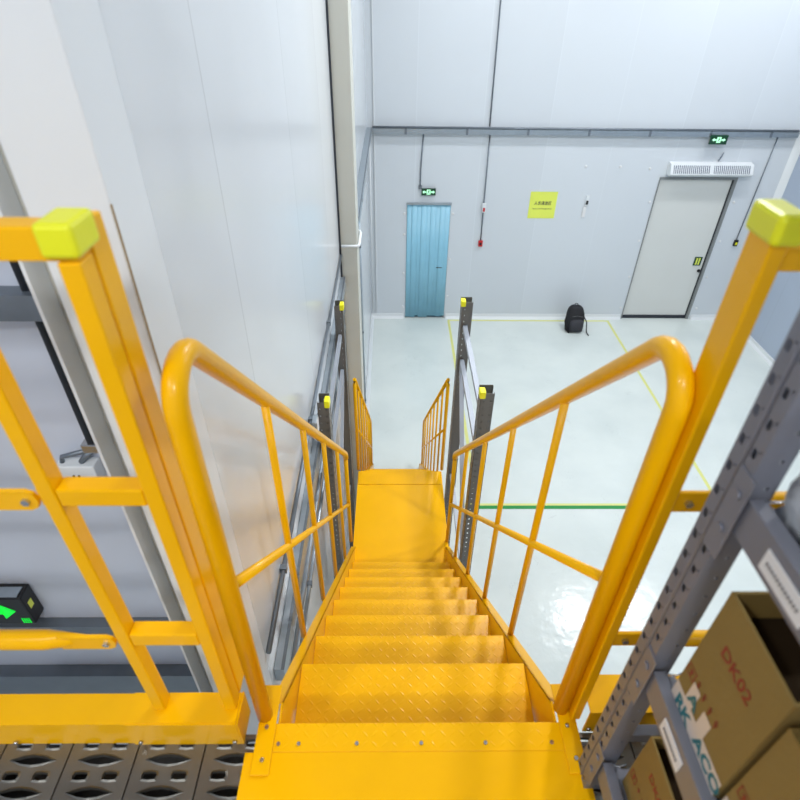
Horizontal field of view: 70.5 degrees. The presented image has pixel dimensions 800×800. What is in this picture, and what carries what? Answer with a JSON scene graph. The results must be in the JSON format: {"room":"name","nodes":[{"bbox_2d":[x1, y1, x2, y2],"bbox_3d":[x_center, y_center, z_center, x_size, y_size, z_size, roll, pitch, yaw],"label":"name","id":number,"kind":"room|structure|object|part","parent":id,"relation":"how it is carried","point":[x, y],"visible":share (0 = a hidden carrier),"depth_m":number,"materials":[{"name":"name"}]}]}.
{"room":"warehouse","nodes":[
{"label":"warehouse","id":0,"kind":"room"},
{"bbox_2d":[0,261,186,744],"bbox_3d":[-2.290,0.616,2.010,3.480,8.200,0.100,0,37,-1],"label":"wall","id":1,"kind":"structure","parent":0,"point":[33,552],"depth_m":1.85,"materials":[{"name":"white paint"}]},
{"bbox_2d":[0,286,42,321],"bbox_3d":[-2.350,-0.225,1.276,3.335,0.065,0.049,0,37,-1],"label":"trim","id":2,"kind":"structure","parent":1,"relation":"attached to","point":[16,304],"depth_m":1.28,"materials":[{"name":"grey metal"}]},
{"bbox_2d":[0,584,43,623],"bbox_3d":[-1.472,0.717,1.991,0.356,0.159,0.064,0,37,-1],"label":"exit sign","id":3,"kind":"object","parent":1,"relation":"attached to","point":[19,604],"visible":1,"depth_m":1.97,"materials":[{"name":"black plastic"}]},
{"bbox_2d":[9,261,97,463],"bbox_3d":[-0.866,-1.175,0.582,0.152,3.390,0.032,0,37,-1],"label":"conduit","id":4,"kind":"object","parent":1,"relation":"attached to","point":[88,447],"visible":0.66,"depth_m":1.44,"materials":[{"name":"grey"}]},
{"bbox_2d":[57,457,105,477],"bbox_3d":[-0.913,0.203,1.619,0.110,0.070,0.045,0,37,-1],"label":"box","id":5,"kind":"object","parent":1,"relation":"attached to","point":[93,467],"visible":0.62,"depth_m":1.60,"materials":[{"name":"white plastic"}]},
{"bbox_2d":[0,617,168,636],"bbox_3d":[-2.364,0.857,2.104,3.335,0.100,0.039,0,37,-1],"label":"trim","id":6,"kind":"structure","parent":1,"relation":"attached to","point":[83,625],"depth_m":2.09,"materials":[{"name":"grey metal"}]},
{"bbox_2d":[0,664,198,693],"bbox_3d":[-2.369,1.183,2.345,3.335,0.230,0.049,0,37,-1],"label":"trim","id":7,"kind":"structure","parent":1,"relation":"attached to","point":[92,678],"depth_m":2.30,"materials":[{"name":"grey metal"}]},
{"bbox_2d":[0,152,211,691],"bbox_3d":[-0.672,0.756,1.853,0.008,8.200,0.190,0,37,-1],"label":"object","id":8,"kind":"structure","parent":1,"relation":"attached to","point":[35,273],"depth_m":1.19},
{"bbox_2d":[110,204,161,374],"bbox_3d":[-0.487,1.892,2.568,0.001,5.530,0.007,0,37,-1],"label":"trim","id":9,"kind":"structure","parent":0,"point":[111,205],"depth_m":0.98,"materials":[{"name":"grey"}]},
{"bbox_2d":[98,0,370,711],"bbox_3d":[-0.558,-2.139,5.669,0.070,8.200,9.507,0,37,-1],"label":"wall","id":10,"kind":"structure","parent":0,"point":[227,103],"depth_m":1.83,"materials":[{"name":"white paint"}]},
{"bbox_2d":[0,143,213,691],"bbox_3d":[-0.641,0.777,1.827,0.054,8.200,0.012,0,37,-1],"label":"trim","id":11,"kind":"structure","parent":10,"relation":"attached to","point":[1,148],"depth_m":1.19,"materials":[{"name":"grey metal"}]},
{"bbox_2d":[0,0,279,743],"bbox_3d":[-0.543,0.784,1.819,0.138,8.200,0.150,0,37,-1],"label":"column","id":12,"kind":"structure","parent":10,"relation":"attached to","point":[66,138],"depth_m":0.88,"materials":[{"name":"white paint"}]},
{"bbox_2d":[266,254,341,653],"bbox_3d":[-0.483,-0.166,3.403,0.026,0.030,3.510,0,37,-1],"label":"conduit","id":13,"kind":"object","parent":10,"relation":"attached to","point":[283,567],"visible":0.85,"depth_m":2.59,"materials":[{"name":"grey metal"}]},
{"bbox_2d":[312,415,318,429],"bbox_3d":[-0.452,0.136,3.030,0.029,0.090,0.070,0,37,-1],"label":"junction box","id":14,"kind":"object","parent":13,"relation":"attached to","point":[315,421],"visible":0.7,"depth_m":3.00,"materials":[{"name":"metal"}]},
{"bbox_2d":[274,277,345,680],"bbox_3d":[-0.477,0.013,3.564,0.042,0.089,3.470,0,37,-1],"label":"cable tray","id":15,"kind":"object","parent":10,"relation":"attached to","point":[289,615],"visible":0.69,"depth_m":2.63,"materials":[{"name":"metal"}]},
{"bbox_2d":[290,309,344,663],"bbox_3d":[-0.487,0.245,3.721,0.028,0.036,3.500,0,37,-1],"label":"conduit","id":16,"kind":"object","parent":10,"relation":"attached to","point":[310,542],"visible":0.38,"depth_m":2.90,"materials":[{"name":"metal"}]},
{"bbox_2d":[299,325,345,646],"bbox_3d":[-0.490,0.372,3.818,0.026,0.030,3.500,0,37,-1],"label":"conduit","id":17,"kind":"object","parent":10,"relation":"attached to","point":[309,582],"visible":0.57,"depth_m":3.17,"materials":[{"name":"metal"}]},
{"bbox_2d":[325,0,354,496],"bbox_3d":[-0.504,-1.400,4.697,0.014,8.200,0.015,0,37,-1],"label":"trim","id":18,"kind":"structure","parent":10,"relation":"attached to","point":[326,1],"depth_m":4.25,"materials":[{"name":"grey metal"}]},
{"bbox_2d":[328,0,364,510],"bbox_3d":[-0.438,-1.495,4.824,0.149,8.200,0.300,0,37,-1],"label":"column","id":19,"kind":"structure","parent":10,"relation":"attached to","point":[339,11],"depth_m":4.49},
{"bbox_2d":[341,230,361,247],"bbox_3d":[-0.414,-1.400,4.896,0.160,0.023,0.384,0,37,-1],"label":"conduit","id":20,"kind":"object","parent":10,"relation":"attached to","point":[360,232],"visible":0.84,"depth_m":4.76,"materials":[{"name":"white plastic"}]},
{"bbox_2d":[359,225,365,403],"bbox_3d":[-0.540,-1.265,8.074,0.035,3.300,0.040,0,37,-1],"label":"conduit","id":21,"kind":"object","parent":10,"relation":"attached to","point":[359,225],"visible":0.6,"depth_m":8.16,"materials":[{"name":"metal"}]},
{"bbox_2d":[357,127,371,225],"bbox_3d":[-0.498,-2.920,7.426,0.091,0.089,5.530,0,37,-1],"label":"cable tray","id":22,"kind":"object","parent":10,"relation":"attached to","point":[366,147],"visible":0.61,"depth_m":7.55,"materials":[{"name":"metal"}]},
{"bbox_2d":[365,313,373,457],"bbox_3d":[-0.547,-0.074,9.648,0.067,0.100,5.667,0,37,-1],"label":"baseboard","id":23,"kind":"structure","parent":10,"relation":"attached to","point":[368,384],"depth_m":10.40,"materials":[{"name":"white"}]},
{"bbox_2d":[369,150,373,311],"bbox_3d":[-0.540,-3.182,10.699,0.023,3.420,0.024,0,37,-1],"label":"conduit","id":24,"kind":"object","parent":10,"relation":"attached to","point":[369,150],"visible":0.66,"depth_m":10.61,"materials":[{"name":"grey metal"}]},
{"bbox_2d":[364,0,799,318],"bbox_3d":[3.246,-5.033,9.548,7.770,8.200,0.100,0,37,-1],"label":"wall","id":25,"kind":"structure","parent":0,"point":[660,64],"depth_m":9.69,"materials":[{"name":"white paint"}]},
{"bbox_2d":[372,0,376,306],"bbox_3d":[-0.440,-5.043,9.415,0.015,8.100,0.029,0,37,-1],"label":"trim","id":26,"kind":"structure","parent":25,"relation":"attached to","point":[372,0],"depth_m":9.91,"materials":[{"name":"grey metal"}]},
{"bbox_2d":[372,313,403,318],"bbox_3d":[-0.268,-1.764,11.880,0.685,0.100,0.067,0,37,-1],"label":"baseboard","id":27,"kind":"structure","parent":25,"relation":"attached to","point":[375,315],"depth_m":11.88,"materials":[{"name":"white"}]},
{"bbox_2d":[418,134,423,188],"bbox_3d":[0.378,-4.224,10.044,0.071,0.931,0.030,0,37,-1],"label":"conduit","id":28,"kind":"object","parent":25,"relation":"attached to","point":[420,185],"visible":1,"depth_m":10.05,"materials":[{"name":"grey metal"}]},
{"bbox_2d":[405,202,451,317],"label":"door","id":29,"kind":"structure","parent":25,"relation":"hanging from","point":[428,223],"depth_m":11.12,"materials":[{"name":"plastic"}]},
{"bbox_3d":[0.539,-3.636,10.489,0.840,0.040,0.030,0,37,-1],"label":"curtain rail","id":30,"kind":"part","parent":29,"relation":"part of","materials":[{"name":"metal"}]},
{"bbox_2d":[478,240,482,246],"bbox_3d":[1.556,-3.029,10.956,0.080,0.110,0.045,0,37,-1],"label":"button","id":31,"kind":"object","parent":25,"relation":"attached to","point":[480,242],"visible":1,"depth_m":10.93,"materials":[{"name":"red plastic"}]},
{"bbox_2d":[480,135,490,239],"bbox_3d":[1.557,-3.836,10.349,0.043,1.890,0.024,0,37,-1],"label":"conduit","id":32,"kind":"object","parent":25,"relation":"attached to","point":[489,135],"visible":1,"depth_m":10.25,"materials":[{"name":"grey metal"}]},
{"bbox_2d":[482,203,485,212],"bbox_3d":[1.559,-3.567,10.507,0.070,0.170,0.045,0,37,-1],"label":"fire alarm","id":33,"kind":"object","parent":32,"relation":"attached to","point":[483,204],"visible":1,"depth_m":10.49,"materials":[{"name":"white plastic"}]},
{"bbox_2d":[489,0,501,125],"bbox_3d":[1.552,-6.457,8.359,0.043,4.430,0.024,0,37,-1],"label":"conduit","id":34,"kind":"object","parent":25,"relation":"attached to","point":[500,0],"visible":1,"depth_m":9.12,"materials":[{"name":"grey metal"}]},
{"bbox_2d":[445,313,620,319],"bbox_3d":[2.802,-1.756,11.922,3.695,0.100,0.067,0,37,-1],"label":"baseboard","id":35,"kind":"structure","parent":25,"relation":"attached to","point":[447,315],"depth_m":11.92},
{"bbox_2d":[527,192,557,217],"bbox_3d":[2.654,-3.628,10.540,0.500,0.490,0.005,0,37,-1],"label":"notice sign","id":36,"kind":"object","parent":25,"relation":"attached to","point":[541,204],"visible":1,"depth_m":10.53,"materials":[{"name":"yellow"}]},
{"bbox_2d":[581,195,589,216],"bbox_3d":[3.458,-3.606,10.550,0.080,0.400,0.031,0,37,-1],"label":"thermometer","id":37,"kind":"object","parent":25,"relation":"attached to","point":[587,196],"visible":1,"depth_m":10.55,"materials":[{"name":"white plastic"}]},
{"bbox_2d":[372,126,799,137],"bbox_3d":[3.203,-4.616,9.735,7.350,0.119,0.103,0,37,-1],"label":"cable tray","id":38,"kind":"object","parent":25,"relation":"attached to","point":[649,132],"visible":1,"depth_m":9.70,"materials":[{"name":"metal"}]},
{"bbox_2d":[708,135,728,144],"bbox_3d":[5.497,-4.492,9.768,0.300,0.150,0.032,0,37,-1],"label":"exit sign","id":39,"kind":"object","parent":38,"relation":"attached to","point":[714,139],"visible":1,"depth_m":9.75,"materials":[{"name":"green plastic"}]},
{"bbox_3d":[5.497,-4.483,9.756,0.230,0.090,0.001,0,37,-1],"label":"pictogram panel","id":40,"kind":"part","parent":39,"relation":"part of","materials":[{"name":"green plastic"}]},
{"bbox_2d":[621,177,737,318],"bbox_3d":[5.408,-2.907,11.169,1.430,2.900,0.130,0,37,-1],"label":"door","id":41,"kind":"structure","parent":25,"relation":"in","point":[687,214],"depth_m":11.05,"materials":[{"name":"grey metal"}]},
{"bbox_2d":[693,257,702,265],"bbox_3d":[5.926,-2.763,11.269,0.150,0.180,0.012,0,37,-1],"label":"door sign","id":42,"kind":"object","parent":41,"relation":"attached to","point":[697,261],"visible":1,"depth_m":11.27,"materials":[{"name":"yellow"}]},
{"bbox_2d":[689,315,715,319],"bbox_3d":[6.569,-1.746,11.975,0.840,0.100,0.067,0,37,-1],"label":"baseboard","id":43,"kind":"structure","parent":25,"relation":"attached to","point":[692,317],"depth_m":11.98,"materials":[{"name":"white"}]},
{"bbox_2d":[666,161,753,176],"bbox_3d":[5.541,-4.110,10.093,1.480,0.219,0.187,0,37,-1],"label":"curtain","id":44,"kind":"object","parent":25,"relation":"attached to","point":[675,168],"visible":1,"depth_m":10.04,"materials":[{"name":"white metal"}]},
{"bbox_2d":[673,165,710,173],"bbox_3d":[5.182,-4.082,10.030,0.660,0.126,0.060,0,37,-1],"label":"grille","id":45,"kind":"object","parent":44,"relation":"attached to","point":[677,169],"depth_m":10.03,"materials":[{"name":"white metal"}]},
{"bbox_2d":[714,166,751,173],"bbox_3d":[5.902,-4.081,10.041,0.660,0.126,0.060,0,37,-1],"label":"grille","id":46,"kind":"object","parent":44,"relation":"attached to","point":[717,169],"depth_m":10.04,"materials":[{"name":"white metal"}]},
{"bbox_2d":[736,137,777,239],"bbox_3d":[6.546,-3.843,10.403,0.059,1.840,0.020,0,37,-1],"label":"conduit","id":47,"kind":"object","parent":25,"relation":"attached to","point":[777,137],"visible":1,"depth_m":10.36,"materials":[{"name":"grey metal"}]},
{"bbox_2d":[772,134,799,198],"bbox_3d":[6.981,-4.998,9.492,0.098,8.090,0.098,0,37,-1],"label":"trim","id":48,"kind":"structure","parent":25,"relation":"attached to","point":[795,152],"depth_m":10.16,"materials":[{"name":"white metal"}]},
{"bbox_3d":[0.516,-3.818,10.357,0.100,0.050,0.026,0,37,-1],"label":"bracket","id":49,"kind":"object","parent":25,"relation":"attached to","visible":0},
{"bbox_2d":[421,188,435,195],"bbox_3d":[0.522,-3.799,10.332,0.260,0.125,0.032,0,37,-1],"label":"exit sign","id":50,"kind":"object","parent":49,"relation":"attached to","point":[425,191],"visible":1,"depth_m":10.32,"materials":[{"name":"green plastic"}]},
{"bbox_2d":[368,317,799,741],"bbox_3d":[1.541,3.277,5.436,11.250,0.100,16.667,0,37,-1],"label":"floor","id":51,"kind":"structure","parent":0,"point":[607,433],"depth_m":8.77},
{"bbox_2d":[317,300,354,578],"bbox_3d":[-0.436,1.234,4.712,0.105,3.987,1.220,0,37,-1],"label":"frame","id":52,"kind":"object","parent":51,"relation":"on","point":[325,404],"visible":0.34,"depth_m":3.95,"materials":[{"name":"paint"}]},
{"bbox_2d":[161,335,694,799],"bbox_3d":[-0.004,0.855,4.048,0.780,5.404,6.615,0,37,-1],"label":"staircase","id":53,"kind":"structure","parent":51,"relation":"on","point":[406,681],"depth_m":1.50,"materials":[{"name":"metal"}]},
{"bbox_3d":[-0.335,0.171,2.228,0.037,2.120,2.128,0,37,-1],"label":"handrail","id":54,"kind":"part","parent":53,"relation":"part of","materials":[{"name":"yellow metal"}]},
{"bbox_3d":[-0.340,0.541,2.516,0.023,2.071,2.096,0,37,-1],"label":"rail","id":55,"kind":"part","parent":53,"relation":"part of","materials":[{"name":"yellow metal"}]},
{"bbox_3d":[-0.360,0.707,3.948,0.028,0.852,0.028,0,37,-1],"label":"post","id":56,"kind":"part","parent":53,"relation":"part of","materials":[{"name":"yellow metal"}]},
{"bbox_3d":[-0.372,0.405,6.167,0.028,3.190,2.388,0,37,-1],"label":"handrail","id":57,"kind":"part","parent":53,"relation":"part of","materials":[{"name":"yellow metal"}]},
{"bbox_3d":[-0.372,0.448,6.205,0.020,2.338,2.363,0,37,-1],"label":"rail","id":58,"kind":"part","parent":53,"relation":"part of","materials":[{"name":"yellow metal"}]},
{"bbox_3d":[0.004,0.982,4.399,0.705,0.120,1.100,0,37,-1],"label":"landing plate","id":59,"kind":"part","parent":53,"relation":"part of","materials":[{"name":"yellow paint"}]},
{"bbox_3d":[0.040,1.159,0.848,0.780,0.005,1.148,0,37,-1],"label":"plate","id":60,"kind":"part","parent":53,"relation":"part of","materials":[{"name":"yellow paint"}]},
{"bbox_3d":[0.337,0.450,6.215,0.020,2.338,2.363,0,37,-1],"label":"rail","id":61,"kind":"part","parent":53,"relation":"part of","materials":[{"name":"yellow metal"}]},
{"bbox_3d":[0.338,0.407,6.177,0.028,3.190,2.388,0,37,-1],"label":"handrail","id":62,"kind":"part","parent":53,"relation":"part of","materials":[{"name":"yellow metal"}]},
{"bbox_3d":[0.356,0.709,3.958,0.028,0.852,0.028,0,37,-1],"label":"post","id":63,"kind":"part","parent":53,"relation":"part of","materials":[{"name":"metal"}]},
{"bbox_3d":[0.376,0.538,2.531,0.023,2.071,2.082,0,37,-1],"label":"rail","id":64,"kind":"part","parent":53,"relation":"part of","materials":[{"name":"yellow metal"}]},
{"bbox_3d":[0.381,0.169,2.243,0.037,2.120,2.114,0,37,-1],"label":"handrail","id":65,"kind":"part","parent":53,"relation":"part of","materials":[{"name":"yellow metal"}]},
{"bbox_2d":[569,199,799,718],"bbox_3d":[1.297,0.269,1.020,1.776,1.218,0.066,0,37,-1],"label":"guardrail","id":66,"kind":"object","parent":53,"relation":"on","point":[771,246],"visible":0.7,"depth_m":0.77,"materials":[{"name":"yellow metal"}]},
{"bbox_2d":[582,674,679,730],"bbox_3d":[1.357,0.729,1.365,1.845,0.096,0.093,0,37,-1],"label":"board","id":67,"kind":"object","parent":66,"relation":"attached to","point":[605,684],"visible":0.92,"depth_m":1.32,"materials":[{"name":"yellow paint"}]},
{"bbox_3d":[1.309,0.489,1.168,1.747,0.044,0.032,0,37,-1],"label":"rail","id":68,"kind":"part","parent":66,"relation":"part of","materials":[{"name":"yellow metal"}]},
{"bbox_3d":[1.313,0.165,0.922,1.747,0.044,0.032,0,37,-1],"label":"rail","id":69,"kind":"part","parent":66,"relation":"part of","materials":[{"name":"yellow metal"}]},
{"bbox_3d":[1.318,-0.170,0.684,1.747,0.032,0.030,0,37,-1],"label":"rail","id":70,"kind":"part","parent":66,"relation":"part of","materials":[{"name":"metal"}]},
{"bbox_2d":[447,321,470,464],"bbox_3d":[1.039,-0.117,9.812,0.050,0.002,5.090,0,37,-1],"label":"floor line","id":71,"kind":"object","parent":51,"relation":"on","point":[449,326],"depth_m":10.53,"materials":[{"name":"yellow paint"}]},
{"bbox_2d":[444,297,494,573],"bbox_3d":[0.464,1.168,4.848,0.125,3.947,1.220,0,37,-1],"label":"shelving rack","id":72,"kind":"object","parent":51,"relation":"on","point":[480,425],"visible":0.42,"depth_m":4.08,"materials":[{"name":"metal"}]},
{"bbox_2d":[448,320,608,321],"bbox_3d":[2.695,-1.666,11.882,3.390,0.002,0.050,0,37,-1],"label":"floor line","id":73,"kind":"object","parent":51,"relation":"on","point":[448,320],"depth_m":11.88,"materials":[{"name":"paint"}]},
{"bbox_2d":[470,506,625,508],"bbox_3d":[2.663,1.469,7.751,3.550,0.002,0.060,0,37,-1],"label":"trim","id":74,"kind":"structure","parent":51,"relation":"on","point":[480,507],"depth_m":7.74,"materials":[{"name":"green paint"}]},
{"bbox_2d":[479,503,626,505],"bbox_3d":[2.663,1.439,7.791,3.550,0.002,0.040,0,37,-1],"label":"floor line","id":75,"kind":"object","parent":51,"relation":"on","point":[481,504],"depth_m":7.78,"materials":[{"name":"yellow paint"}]},
{"bbox_2d":[564,303,588,335],"bbox_3d":[3.568,-1.638,11.388,0.477,0.574,0.398,0,37,-1],"label":"rucksack","id":76,"kind":"object","parent":51,"relation":"on","point":[575,315],"visible":1,"depth_m":11.35,"materials":[{"name":"black fabric"}]},
{"bbox_2d":[607,322,711,489],"bbox_3d":[4.389,-0.108,9.858,0.050,0.002,5.090,0,37,-1],"label":"floor line","id":77,"kind":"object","parent":51,"relation":"on","point":[609,324],"depth_m":9.84,"materials":[{"name":"yellow paint"}]},
{"bbox_2d":[750,154,799,359],"bbox_3d":[7.160,0.017,2.965,0.100,8.200,16.567,0,37,-1],"label":"wall","id":78,"kind":"structure","parent":0,"point":[781,306],"depth_m":10.40,"materials":[{"name":"white paint"}]},
{"bbox_2d":[747,336,774,366],"bbox_3d":[7.030,3.212,5.452,0.067,0.100,16.467,0,37,-1],"label":"baseboard","id":79,"kind":"structure","parent":78,"relation":"attached to","point":[751,341],"depth_m":10.91,"materials":[{"name":"white"}]},
{"bbox_3d":[0.144,1.987,0.066,4.300,0.238,0.100,0,37,-1],"label":"trim","id":80,"kind":"structure","parent":0,"visible":0},
{"bbox_2d":[0,744,7,758],"bbox_3d":[-0.981,1.352,0.631,0.150,0.063,1.792,0,37,-1],"label":"plank","id":81,"kind":"object","parent":80,"relation":"on","point":[2,746],"visible":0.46,"depth_m":1.31,"materials":[{"name":"metal"}]},
{"bbox_2d":[0,743,74,799],"bbox_3d":[-0.827,1.352,0.633,0.150,0.063,1.792,0,37,-1],"label":"plank","id":82,"kind":"object","parent":80,"relation":"on","point":[27,772],"visible":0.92,"depth_m":1.28,"materials":[{"name":"metal"}]},
{"bbox_2d":[52,743,139,799],"bbox_3d":[-0.674,1.353,0.635,0.150,0.063,1.792,0,37,-1],"label":"plank","id":83,"kind":"object","parent":80,"relation":"on","point":[101,771],"visible":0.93,"depth_m":1.28,"materials":[{"name":"metal"}]},
{"bbox_2d":[0,692,250,744],"bbox_3d":[-1.191,0.739,1.304,1.658,0.100,0.079,0,37,-1],"label":"board","id":84,"kind":"object","parent":83,"relation":"on","point":[194,717],"visible":1,"depth_m":1.28,"materials":[{"name":"yellow paint"}]},
{"bbox_2d":[0,207,243,709],"bbox_3d":[-1.136,0.232,0.962,1.557,1.120,0.090,0,37,-1],"label":"guardrail","id":85,"kind":"object","parent":84,"relation":"on","point":[77,238],"visible":1,"depth_m":0.86,"materials":[{"name":"yellow metal"}]},
{"bbox_3d":[-1.133,-0.182,0.623,1.550,0.040,0.034,0,37,-1],"label":"rail","id":86,"kind":"part","parent":85,"relation":"part of","materials":[{"name":"metal"}]},
{"bbox_3d":[-0.537,0.264,0.969,0.025,1.074,0.034,0,37,-1],"label":"post","id":87,"kind":"part","parent":85,"relation":"part of","materials":[{"name":"yellow metal"}]},
{"bbox_3d":[-0.378,0.265,0.971,0.027,1.074,0.034,0,37,-1],"label":"post","id":88,"kind":"part","parent":85,"relation":"part of","materials":[{"name":"yellow metal"}]},
{"bbox_3d":[-0.383,0.225,0.996,0.036,1.106,0.044,0,37,-1],"label":"post","id":89,"kind":"part","parent":85,"relation":"part of","materials":[{"name":"yellow metal"}]},
{"bbox_3d":[-0.364,0.740,1.317,0.004,0.099,0.073,0,37,-1],"label":"plate","id":90,"kind":"part","parent":84,"relation":"part of","materials":[{"name":"yellow paint"}]},
{"bbox_2d":[123,744,206,799],"bbox_3d":[-0.520,1.353,0.637,0.150,0.063,1.792,0,37,-1],"label":"plank","id":91,"kind":"object","parent":80,"relation":"on","point":[159,771],"visible":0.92,"depth_m":1.28,"materials":[{"name":"metal"}]},
{"bbox_2d":[194,734,256,799],"bbox_3d":[-0.367,1.353,0.639,0.150,0.063,1.792,0,37,-1],"label":"plank","id":92,"kind":"object","parent":80,"relation":"on","point":[221,769],"visible":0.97,"depth_m":1.28,"materials":[{"name":"metal"}]},
{"bbox_2d":[579,733,634,799],"bbox_3d":[0.472,1.356,0.651,0.150,0.063,1.792,0,37,-1],"label":"plank","id":93,"kind":"object","parent":80,"relation":"on","point":[626,757],"visible":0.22,"depth_m":1.30,"materials":[{"name":"metal"}]},
{"bbox_2d":[578,310,799,799],"bbox_3d":[0.631,0.542,0.056,0.428,1.958,1.625,0,37,-1],"label":"shelving rack","id":94,"kind":"object","parent":93,"relation":"on","point":[737,514],"visible":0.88,"depth_m":0.77,"materials":[{"name":"grey metal"}]},
{"bbox_3d":[0.405,0.760,1.181,0.002,0.140,0.034,0,37,-1],"label":"hook plate","id":95,"kind":"part","parent":94,"relation":"part of","materials":[{"name":"grey paint"}]},
{"bbox_3d":[0.624,1.206,0.554,0.363,0.004,1.503,0,37,-1],"label":"shelf panel","id":96,"kind":"part","parent":94,"relation":"part of","materials":[{"name":"grey paint"}]},
{"bbox_3d":[0.409,0.468,0.960,0.002,0.140,0.034,0,37,-1],"label":"hook plate","id":97,"kind":"part","parent":94,"relation":"part of","materials":[{"name":"grey paint"}]},
{"bbox_2d":[622,736,682,799],"bbox_3d":[0.596,0.730,1.005,0.301,0.206,0.166,0,37,-1],"label":"cardboard box","id":98,"kind":"object","parent":94,"relation":"on","point":[651,776],"visible":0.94,"depth_m":1.01,"materials":[{"name":"brown cardboard"}]},
{"bbox_2d":[663,727,675,761],"bbox_3d":[0.413,0.528,0.868,0.001,0.005,0.048,0,37,-1],"label":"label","id":99,"kind":"object","parent":94,"relation":"attached to","point":[668,738],"depth_m":0.87,"materials":[{"name":"white paper"}]},
{"bbox_3d":[0.628,0.914,0.333,0.363,0.004,1.503,0,37,-1],"label":"shelf panel","id":100,"kind":"part","parent":94,"relation":"part of","materials":[{"name":"grey paint"}]},
{"bbox_3d":[0.413,0.144,0.714,0.002,0.140,0.034,0,37,-1],"label":"hook plate","id":101,"kind":"part","parent":94,"relation":"part of","materials":[{"name":"grey paint"}]},
{"bbox_2d":[671,591,799,797],"bbox_3d":[0.585,0.407,0.768,0.302,0.275,0.151,0,37,-1],"label":"cardboard box","id":102,"kind":"object","parent":94,"relation":"on","point":[737,695],"visible":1,"depth_m":0.74,"materials":[{"name":"brown cardboard"}]},
{"bbox_2d":[675,692,690,727],"bbox_3d":[0.432,0.474,0.865,0.001,0.026,0.044,0,37,-1],"label":"print","id":103,"kind":"object","parent":102,"relation":"attached to","point":[684,708],"depth_m":0.86,"materials":[{"name":"teal"}]},
{"bbox_2d":[687,696,695,713],"bbox_3d":[0.433,0.446,0.836,0.001,0.026,0.026,0,37,-1],"label":"print","id":104,"kind":"object","parent":102,"relation":"on","point":[691,700],"depth_m":0.84,"materials":[{"name":"teal"}]},
{"bbox_2d":[691,739,718,794],"bbox_3d":[0.433,0.516,0.803,0.001,0.026,0.076,0,37,-1],"label":"print","id":105,"kind":"object","parent":102,"relation":"attached to","point":[702,750],"depth_m":0.80,"materials":[{"name":"teal"}]},
{"bbox_2d":[722,728,799,799],"bbox_3d":[0.591,0.520,0.648,0.302,0.240,0.172,0,37,-1],"label":"cardboard box","id":106,"kind":"object","parent":94,"relation":"on","point":[776,776],"visible":1,"depth_m":0.66,"materials":[{"name":"brown cardboard"}]},
{"bbox_2d":[765,562,797,612],"bbox_3d":[0.417,0.205,0.620,0.001,0.005,0.062,0,37,-1],"label":"label","id":107,"kind":"object","parent":94,"relation":"attached to","point":[786,594],"depth_m":0.62,"materials":[{"name":"white"}]},
{"bbox_2d":[774,474,799,543],"bbox_3d":[0.582,0.129,0.557,0.268,0.159,0.198,0,37,-1],"label":"parcel","id":108,"kind":"object","parent":94,"relation":"on","point":[789,513],"visible":1,"depth_m":0.65,"materials":[{"name":"white plastic"}]},
{"bbox_3d":[0.632,0.590,0.087,0.363,0.004,1.503,0,37,-1],"label":"shelf panel","id":109,"kind":"part","parent":94,"relation":"part of","materials":[{"name":"grey paint"}]},
{"bbox_2d":[629,742,646,759],"bbox_3d":[0.626,1.356,0.653,0.150,0.063,1.792,0,37,-1],"label":"plank","id":110,"kind":"object","parent":80,"relation":"on","point":[636,747],"visible":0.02,"depth_m":1.32,"materials":[{"name":"metal"}]}
]}

